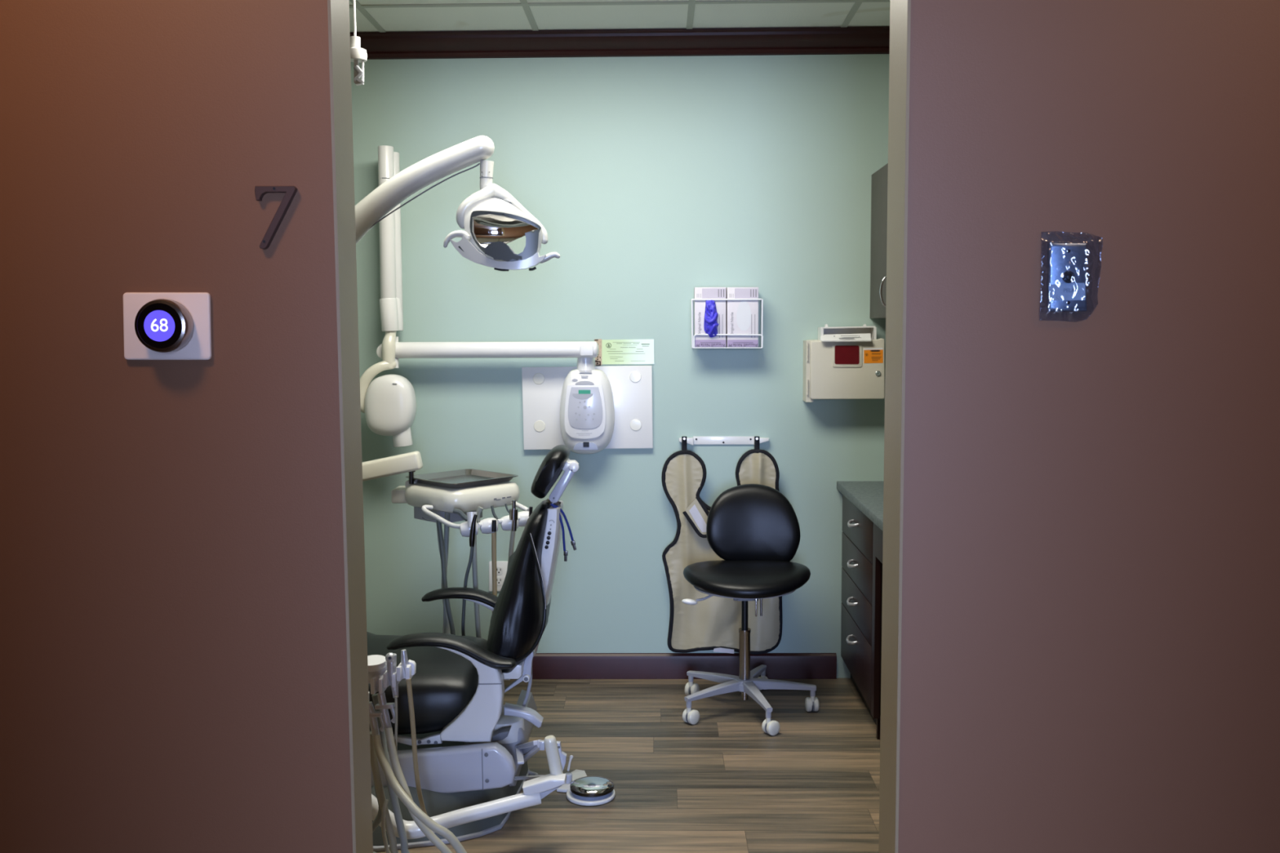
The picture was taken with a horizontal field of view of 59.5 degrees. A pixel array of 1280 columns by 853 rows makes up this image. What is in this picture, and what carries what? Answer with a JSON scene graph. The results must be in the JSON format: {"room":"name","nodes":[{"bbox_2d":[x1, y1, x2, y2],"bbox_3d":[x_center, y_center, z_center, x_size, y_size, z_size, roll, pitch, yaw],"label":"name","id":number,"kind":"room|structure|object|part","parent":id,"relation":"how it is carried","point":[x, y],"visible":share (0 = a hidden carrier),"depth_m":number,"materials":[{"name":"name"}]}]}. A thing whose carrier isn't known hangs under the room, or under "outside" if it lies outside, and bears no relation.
{"room":"dental clinic","nodes":[
{"label":"dental clinic","id":0,"kind":"room"},
{"bbox_2d":[254,186,297,248],"bbox_3d":[-0.623,-0.358,1.920,0.070,0.106,0.014,0,5,1],"label":"number","id":1,"kind":"object","parent":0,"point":[260,191],"depth_m":1.91,"materials":[{"name":"brown metal"}]},
{"bbox_2d":[349,0,889,31],"bbox_3d":[-0.462,-1.500,3.306,3.870,0.050,2.665,0,5,1],"label":"ceiling","id":2,"kind":"structure","parent":0,"point":[871,13],"depth_m":4.26,"materials":[{"name":"tile"}]},
{"bbox_2d":[350,0,367,85],"bbox_3d":[-0.818,-1.225,3.219,0.058,0.476,0.058,0,5,1],"label":"bracket","id":3,"kind":"object","parent":2,"relation":"attached to","point":[357,55],"visible":0.92,"depth_m":3.22,"materials":[{"name":"white plastic"}]},
{"bbox_3d":[-0.812,-1.027,3.236,0.028,0.077,0.020,0,5,1],"label":"frame","id":4,"kind":"part","parent":3,"relation":"part of","materials":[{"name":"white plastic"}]},
{"bbox_2d":[349,0,889,32],"bbox_3d":[-0.463,-1.469,3.258,3.670,0.006,2.565,0,5,1],"label":"grid","id":5,"kind":"object","parent":2,"relation":"attached to","point":[524,3],"depth_m":4.09,"materials":[{"name":"metal"}]},
{"bbox_2d":[351,53,889,678],"bbox_3d":[-0.431,-0.261,4.704,3.870,2.668,0.100,0,5,1],"label":"wall","id":6,"kind":"structure","parent":0,"point":[652,180],"depth_m":4.62,"materials":[{"name":"teal paint"}]},
{"bbox_2d":[488,561,507,591],"bbox_3d":[-0.597,0.633,4.732,0.085,0.129,0.008,0,5,1],"label":"electrical outlet","id":7,"kind":"object","parent":6,"relation":"attached to","point":[501,566],"visible":0.66,"depth_m":4.73,"materials":[{"name":"plastic"}]},
{"bbox_2d":[496,566,502,574],"bbox_3d":[-0.596,0.609,4.727,0.033,0.034,0.002,0,5,1],"label":"socket","id":8,"kind":"object","parent":7,"relation":"attached to","point":[500,569],"depth_m":4.73,"materials":[{"name":"white plastic"}]},
{"bbox_2d":[497,577,502,585],"bbox_3d":[-0.597,0.654,4.731,0.033,0.034,0.002,0,5,1],"label":"socket","id":9,"kind":"object","parent":7,"relation":"attached to","point":[500,580],"depth_m":4.73,"materials":[{"name":"white plastic"}]},
{"bbox_2d":[360,145,653,453],"bbox_3d":[-0.547,-0.500,4.528,1.201,1.243,0.206,-1,5,-2],"label":"dental x-ray machine","id":10,"kind":"object","parent":6,"relation":"attached to","point":[585,408],"visible":0.98,"depth_m":4.53,"materials":[{"name":"white plastic"}]},
{"bbox_3d":[-1.011,-0.321,4.517,0.059,0.170,0.065,0,5,1],"label":"yoke stem","id":11,"kind":"part","parent":10,"relation":"part of","materials":[{"name":"white plastic"}]},
{"bbox_3d":[-0.583,-0.312,4.551,0.832,0.068,0.066,0,5,1],"label":"extension arm","id":12,"kind":"part","parent":10,"relation":"part of","materials":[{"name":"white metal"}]},
{"bbox_3d":[-0.223,-0.059,4.535,0.166,0.219,0.007,0,5,1],"label":"panel","id":13,"kind":"part","parent":10,"relation":"part of","materials":[{"name":"white plastic"}]},
{"bbox_3d":[-0.221,0.078,4.558,0.100,0.035,0.007,0,5,1],"label":"switch panel","id":14,"kind":"part","parent":10,"relation":"part of","materials":[{"name":"white plastic"}]},
{"bbox_2d":[582,442,589,447],"bbox_3d":[-0.219,0.073,4.553,0.024,0.020,0.004,0,5,1],"label":"switch","id":15,"kind":"object","parent":10,"relation":"attached to","point":[584,444],"depth_m":4.55,"materials":[{"name":"black plastic"}]},
{"bbox_3d":[-0.218,-0.078,4.655,0.542,0.348,0.022,0,5,1],"label":"mounting plate","id":16,"kind":"part","parent":10,"relation":"part of","materials":[{"name":"white plastic"}]},
{"bbox_2d":[350,26,889,59],"bbox_3d":[-0.441,-1.536,4.497,3.670,0.087,0.085,0,5,1],"label":"trim","id":17,"kind":"structure","parent":6,"relation":"attached to","point":[860,39],"depth_m":4.48,"materials":[{"name":"brown wood"}]},
{"bbox_2d":[594,338,653,365],"bbox_3d":[-0.065,-0.308,4.638,0.248,0.110,0.004,0,5,1],"label":"notice","id":18,"kind":"object","parent":6,"relation":"attached to","point":[611,351],"visible":0.94,"depth_m":4.64,"materials":[{"name":"green paper"}]},
{"bbox_2d":[532,653,836,679],"bbox_3d":[-0.714,1.020,4.765,3.090,0.108,0.016,0,5,1],"label":"baseboard","id":19,"kind":"structure","parent":6,"relation":"attached to","point":[544,665],"depth_m":4.74,"materials":[{"name":"brown wood"}]},
{"bbox_2d":[679,436,768,444],"bbox_3d":[0.348,0.060,4.625,0.373,0.039,0.085,0,5,1],"label":"rack","id":20,"kind":"object","parent":6,"relation":"attached to","point":[695,440],"visible":0.94,"depth_m":4.66,"materials":[{"name":"white metal"}]},
{"bbox_2d":[661,436,782,654],"bbox_3d":[0.348,0.497,4.643,0.516,0.916,0.071,0,5,1],"label":"apron","id":21,"kind":"object","parent":20,"relation":"hanging from","point":[714,623],"visible":0.59,"depth_m":4.65,"materials":[{"name":"fabric"}]},
{"bbox_3d":[0.349,0.058,4.664,0.255,0.035,0.006,0,5,1],"label":"rail","id":22,"kind":"part","parent":20,"relation":"part of","materials":[{"name":"white metal"}]},
{"bbox_2d":[691,298,763,348],"bbox_3d":[0.356,-0.420,4.569,0.298,0.205,0.111,0,5,1],"label":"wall rack","id":23,"kind":"object","parent":6,"relation":"attached to","point":[692,300],"visible":1,"depth_m":4.52,"materials":[{"name":"white metal"}]},
{"bbox_2d":[693,287,725,346],"bbox_3d":[0.285,-0.445,4.563,0.126,0.241,0.086,0,5,1],"label":"glove box","id":24,"kind":"object","parent":23,"relation":"in","point":[699,292],"visible":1,"depth_m":4.52,"materials":[{"name":"white cardboard"}]},
{"bbox_2d":[703,299,719,337],"bbox_3d":[0.287,-0.434,4.500,0.059,0.153,0.041,0,5,1],"label":"glove","id":25,"kind":"object","parent":24,"relation":"hanging from","point":[710,323],"visible":1,"depth_m":4.50,"materials":[{"name":"blue rubber"}]},
{"bbox_3d":[0.298,-0.534,4.513,0.095,0.045,0.001,0,5,1],"label":"lilac panel","id":26,"kind":"part","parent":24,"relation":"part of","materials":[{"name":"cardboard"}]},
{"bbox_2d":[725,287,758,346],"bbox_3d":[0.415,-0.445,4.561,0.126,0.240,0.086,0,5,1],"label":"glove box","id":27,"kind":"object","parent":23,"relation":"in","point":[741,316],"visible":1,"depth_m":4.52,"materials":[{"name":"white cardboard"}]},
{"bbox_3d":[0.419,-0.447,4.518,0.060,0.122,0.001,0,5,1],"label":"dispensing panel","id":28,"kind":"part","parent":27,"relation":"part of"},
{"bbox_3d":[0.428,-0.533,4.510,0.094,0.045,0.001,0,5,1],"label":"lilac panel","id":29,"kind":"part","parent":27,"relation":"part of","materials":[{"name":"cardboard"}]},
{"bbox_2d":[802,324,884,402],"bbox_3d":[0.831,-0.260,4.561,0.316,0.315,0.139,0,5,1],"label":"sharps container","id":30,"kind":"object","parent":6,"relation":"attached to","point":[844,362],"visible":1,"depth_m":4.52,"materials":[{"name":"beige plastic"}]},
{"bbox_2d":[817,324,876,339],"bbox_3d":[0.842,-0.383,4.563,0.224,0.070,0.090,0,5,1],"label":"tray","id":31,"kind":"object","parent":30,"relation":"on","point":[864,331],"depth_m":4.53,"materials":[{"name":"white plastic"}]},
{"bbox_2d":[373,678,879,852],"bbox_3d":[0.028,1.413,1.205,8.400,0.050,7.350,0,5,1],"label":"floor","id":32,"kind":"structure","parent":0,"point":[720,783],"depth_m":3.76,"materials":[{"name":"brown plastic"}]},
{"bbox_2d":[362,451,533,638],"bbox_3d":[-1.014,0.613,4.152,1.282,1.032,0.635,0,5,1],"label":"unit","id":33,"kind":"object","parent":32,"relation":"on","point":[438,504],"visible":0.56,"depth_m":4.07,"materials":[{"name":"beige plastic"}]},
{"bbox_3d":[-1.176,0.198,4.176,0.731,0.208,0.060,0,5,1],"label":"swing arm","id":34,"kind":"part","parent":33,"relation":"part of","materials":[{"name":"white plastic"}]},
{"bbox_3d":[-0.875,0.258,4.256,0.116,0.052,0.120,0,5,1],"label":"handle","id":35,"kind":"part","parent":33,"relation":"part of","materials":[{"name":"white plastic"}]},
{"bbox_2d":[405,468,518,488],"bbox_3d":[-0.669,0.196,4.212,0.314,0.021,0.314,5,7,44],"label":"tray","id":36,"kind":"object","parent":33,"relation":"on","point":[460,478],"visible":0.94,"depth_m":4.25,"materials":[{"name":"metal"}]},
{"bbox_2d":[355,135,559,271],"bbox_3d":[-0.903,0.134,3.628,1.334,2.077,0.480,3,6,30],"label":"light","id":37,"kind":"object","parent":32,"relation":"on","point":[491,218],"visible":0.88,"depth_m":3.42,"materials":[{"name":"plastic"}]},
{"bbox_3d":[-0.799,-0.602,3.475,0.707,0.586,0.094,0,5,1],"label":"curved arm","id":38,"kind":"part","parent":37,"relation":"part of","materials":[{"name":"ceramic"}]},
{"bbox_3d":[-0.552,-0.567,3.383,0.085,0.052,0.021,0,5,1],"label":"handle","id":39,"kind":"part","parent":37,"relation":"part of","materials":[{"name":"plastic"}]},
{"bbox_3d":[-0.276,-0.512,3.393,0.069,0.034,0.021,0,5,1],"label":"handle","id":40,"kind":"part","parent":37,"relation":"part of","materials":[{"name":"plastic"}]},
{"bbox_2d":[366,444,578,851],"bbox_3d":[-0.935,0.625,3.547,1.496,1.115,0.799,0,5,1],"label":"dental chair","id":41,"kind":"object","parent":32,"relation":"on","point":[467,739],"visible":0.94,"depth_m":3.35,"materials":[{"name":"black leather"}]},
{"bbox_3d":[-1.075,0.800,3.625,1.180,0.285,0.554,0,5,1],"label":"seat","id":42,"kind":"part","parent":41,"relation":"part of","materials":[{"name":"plastic"}]},
{"bbox_3d":[-0.863,1.051,3.317,0.994,0.227,0.050,0,5,1],"label":"panel","id":43,"kind":"part","parent":41,"relation":"part of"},
{"bbox_3d":[-1.025,1.174,3.598,1.310,0.012,0.799,0,5,1],"label":"floor plate","id":44,"kind":"part","parent":41,"relation":"part of","materials":[{"name":"grey plastic"}]},
{"bbox_3d":[-0.557,0.663,3.307,0.381,0.106,0.078,0,5,1],"label":"armrest","id":45,"kind":"part","parent":41,"relation":"part of","materials":[{"name":"leather"}]},
{"bbox_3d":[-0.567,0.612,3.885,0.381,0.106,0.078,0,5,1],"label":"armrest","id":46,"kind":"part","parent":41,"relation":"part of","materials":[{"name":"leather"}]},
{"bbox_2d":[367,649,566,852],"bbox_3d":[-0.435,0.889,3.104,0.472,0.641,0.658,4,7,42],"label":"assistant arm","id":47,"kind":"object","parent":41,"relation":"attached to","point":[384,672],"visible":0.94,"depth_m":2.94},
{"bbox_3d":[-0.692,0.771,2.922,0.056,0.054,0.021,0,5,7],"label":"valve lever","id":48,"kind":"part","parent":47,"relation":"part of","materials":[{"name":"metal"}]},
{"bbox_3d":[-0.662,0.748,2.920,0.056,0.054,0.021,0,5,7],"label":"valve lever","id":49,"kind":"part","parent":47,"relation":"part of","materials":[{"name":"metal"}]},
{"bbox_3d":[-0.248,0.952,3.222,0.055,0.124,0.037,0,5,1],"label":"hinge post","id":50,"kind":"part","parent":47,"relation":"part of","materials":[{"name":"white plastic"}]},
{"bbox_3d":[-0.417,0.944,3.506,0.112,0.068,0.110,0,5,1],"label":"swivel post","id":51,"kind":"part","parent":41,"relation":"part of","materials":[{"name":"white plastic"}]},
{"bbox_3d":[-0.378,0.487,3.584,0.201,0.495,0.523,0,5,1],"label":"backrest","id":52,"kind":"part","parent":41,"relation":"part of","materials":[{"name":"black leather"}]},
{"bbox_3d":[-0.357,0.888,3.445,0.117,0.067,0.050,0,5,1],"label":"release lever","id":53,"kind":"part","parent":41,"relation":"part of","materials":[{"name":"white plastic"}]},
{"bbox_2d":[550,503,576,561],"bbox_3d":[-0.240,0.331,3.516,0.080,0.186,0.023,0,5,1],"label":"cord","id":54,"kind":"object","parent":41,"relation":"hanging from","point":[573,543],"visible":1,"depth_m":3.52,"materials":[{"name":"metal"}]},
{"bbox_2d":[527,755,615,805],"bbox_3d":[-0.278,1.116,3.704,0.525,0.100,0.187,5,7,44],"label":"foot pedal","id":55,"kind":"object","parent":32,"relation":"on","point":[582,789],"visible":0.89,"depth_m":3.54,"materials":[{"name":"silver metal"}]},
{"bbox_3d":[-0.157,1.171,3.568,0.156,0.012,0.156,0,5,1],"label":"plate","id":56,"kind":"part","parent":55,"relation":"part of","materials":[{"name":"white plastic"}]},
{"bbox_2d":[681,484,819,735],"bbox_3d":[0.425,0.671,4.315,0.532,0.871,0.567,0,5,1],"label":"stool","id":57,"kind":"object","parent":32,"relation":"on","point":[754,528],"visible":1,"depth_m":4.33,"materials":[{"name":"black leather"}]},
{"bbox_3d":[0.288,0.640,4.229,0.161,0.033,0.019,-2,5,-17],"label":"height lever","id":58,"kind":"part","parent":57,"relation":"part of","materials":[{"name":"grey plastic"}]},
{"bbox_3d":[0.404,0.713,4.314,0.025,0.188,0.025,0,5,1],"label":"gas lift rod","id":59,"kind":"part","parent":57,"relation":"part of","materials":[{"name":"black plastic"}]},
{"bbox_3d":[0.407,0.576,4.277,0.486,0.099,0.420,0,5,1],"label":"seat","id":60,"kind":"part","parent":57,"relation":"part of","materials":[{"name":"black leather"}]},
{"bbox_3d":[0.442,0.383,4.390,0.366,0.310,0.102,0,5,1],"label":"backrest","id":61,"kind":"part","parent":57,"relation":"part of","materials":[{"name":"black leather"}]},
{"bbox_2d":[840,494,876,725],"bbox_3d":[1.104,0.694,4.364,0.593,0.807,0.690,0,5,1],"label":"base cabinet","id":62,"kind":"object","parent":32,"relation":"on","point":[857,527],"visible":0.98,"depth_m":4.31,"materials":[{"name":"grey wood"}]},
{"bbox_3d":[0.826,0.839,4.383,0.034,0.027,0.104,0,5,1],"label":"handle","id":63,"kind":"part","parent":62,"relation":"part of","materials":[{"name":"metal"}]},
{"bbox_3d":[0.825,0.687,4.369,0.034,0.027,0.104,0,5,1],"label":"handle","id":64,"kind":"part","parent":62,"relation":"part of","materials":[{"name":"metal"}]},
{"bbox_3d":[0.824,0.538,4.356,0.034,0.027,0.104,0,5,1],"label":"handle","id":65,"kind":"part","parent":62,"relation":"part of","materials":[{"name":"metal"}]},
{"bbox_3d":[0.823,0.380,4.342,0.034,0.027,0.104,0,5,1],"label":"handle","id":66,"kind":"part","parent":62,"relation":"part of","materials":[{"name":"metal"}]},
{"bbox_3d":[0.849,0.882,4.378,0.019,0.230,0.667,0,5,1],"label":"drawer","id":67,"kind":"part","parent":62,"relation":"part of","materials":[{"name":"grey wood"}]},
{"bbox_3d":[0.848,0.690,4.361,0.019,0.146,0.667,0,5,1],"label":"drawer","id":68,"kind":"part","parent":62,"relation":"part of","materials":[{"name":"grey wood"}]},
{"bbox_3d":[0.847,0.541,4.348,0.019,0.146,0.667,0,5,1],"label":"drawer","id":69,"kind":"part","parent":62,"relation":"part of","materials":[{"name":"brown wood"}]},
{"bbox_3d":[0.846,0.383,4.333,0.019,0.164,0.667,0,5,1],"label":"drawer","id":70,"kind":"part","parent":62,"relation":"part of","materials":[{"name":"brown wood"}]},
{"bbox_2d":[836,480,884,531],"bbox_3d":[1.095,0.329,3.715,0.585,0.033,1.919,0,5,1],"label":"countertop","id":71,"kind":"structure","parent":62,"relation":"on","point":[867,496],"depth_m":4.28,"materials":[{"name":"laminate"}]},
{"bbox_2d":[871,523,883,739],"bbox_3d":[0.968,0.779,3.419,0.348,0.807,1.206,0,5,1],"label":"base cabinet","id":72,"kind":"object","parent":32,"relation":"on","point":[877,534],"visible":0.04,"depth_m":3.98,"materials":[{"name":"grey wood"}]},
{"bbox_2d":[0,0,1279,852],"bbox_3d":[0.036,-0.024,2.018,8.400,2.668,0.145,0,5,1],"label":"wall","id":73,"kind":"structure","parent":0,"point":[1091,620],"depth_m":1.95,"materials":[{"name":"brown paint"}]},
{"bbox_2d":[123,292,212,359],"bbox_3d":[-0.820,-0.172,1.924,0.154,0.117,0.047,0,5,1],"label":"thermostat","id":74,"kind":"object","parent":73,"relation":"attached to","point":[157,326],"visible":1,"depth_m":1.93,"materials":[{"name":"metal"}]},
{"bbox_3d":[-0.816,-0.171,1.903,0.077,0.077,0.002,0,5,1],"label":"glass","id":75,"kind":"part","parent":74,"relation":"part of","materials":[{"name":"black glass"}]},
{"bbox_2d":[327,0,911,852],"bbox_3d":[-0.034,0.209,2.040,1.080,2.201,0.151,0,5,1],"label":"door frame","id":76,"kind":"structure","parent":73,"relation":"in","point":[338,11],"depth_m":2.01,"materials":[{"name":"beige paint"}]},
{"bbox_2d":[1046,242,1086,311],"bbox_3d":[0.728,-0.254,1.903,0.068,0.116,0.016,0,5,1],"label":"switch plate","id":77,"kind":"object","parent":73,"relation":"attached to","point":[1066,261],"visible":1,"depth_m":1.90,"materials":[{"name":"metal"}]},
{"bbox_3d":[1.430,-0.150,3.343,0.100,2.668,2.565,0,5,1],"label":"wall","id":78,"kind":"structure","parent":0,"visible":0},
{"bbox_2d":[870,163,888,318],"bbox_3d":[1.140,-0.663,3.761,0.488,0.584,1.649,0,5,1],"label":"upper cabinet","id":79,"kind":"object","parent":78,"relation":"attached to","point":[879,178],"visible":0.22,"depth_m":4.41,"materials":[{"name":"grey laminate"}]},
{"bbox_3d":[0.924,-0.511,4.235,0.037,0.125,0.010,0,5,1],"label":"handle","id":80,"kind":"part","parent":79,"relation":"part of","materials":[{"name":"silver metal"}]}
]}

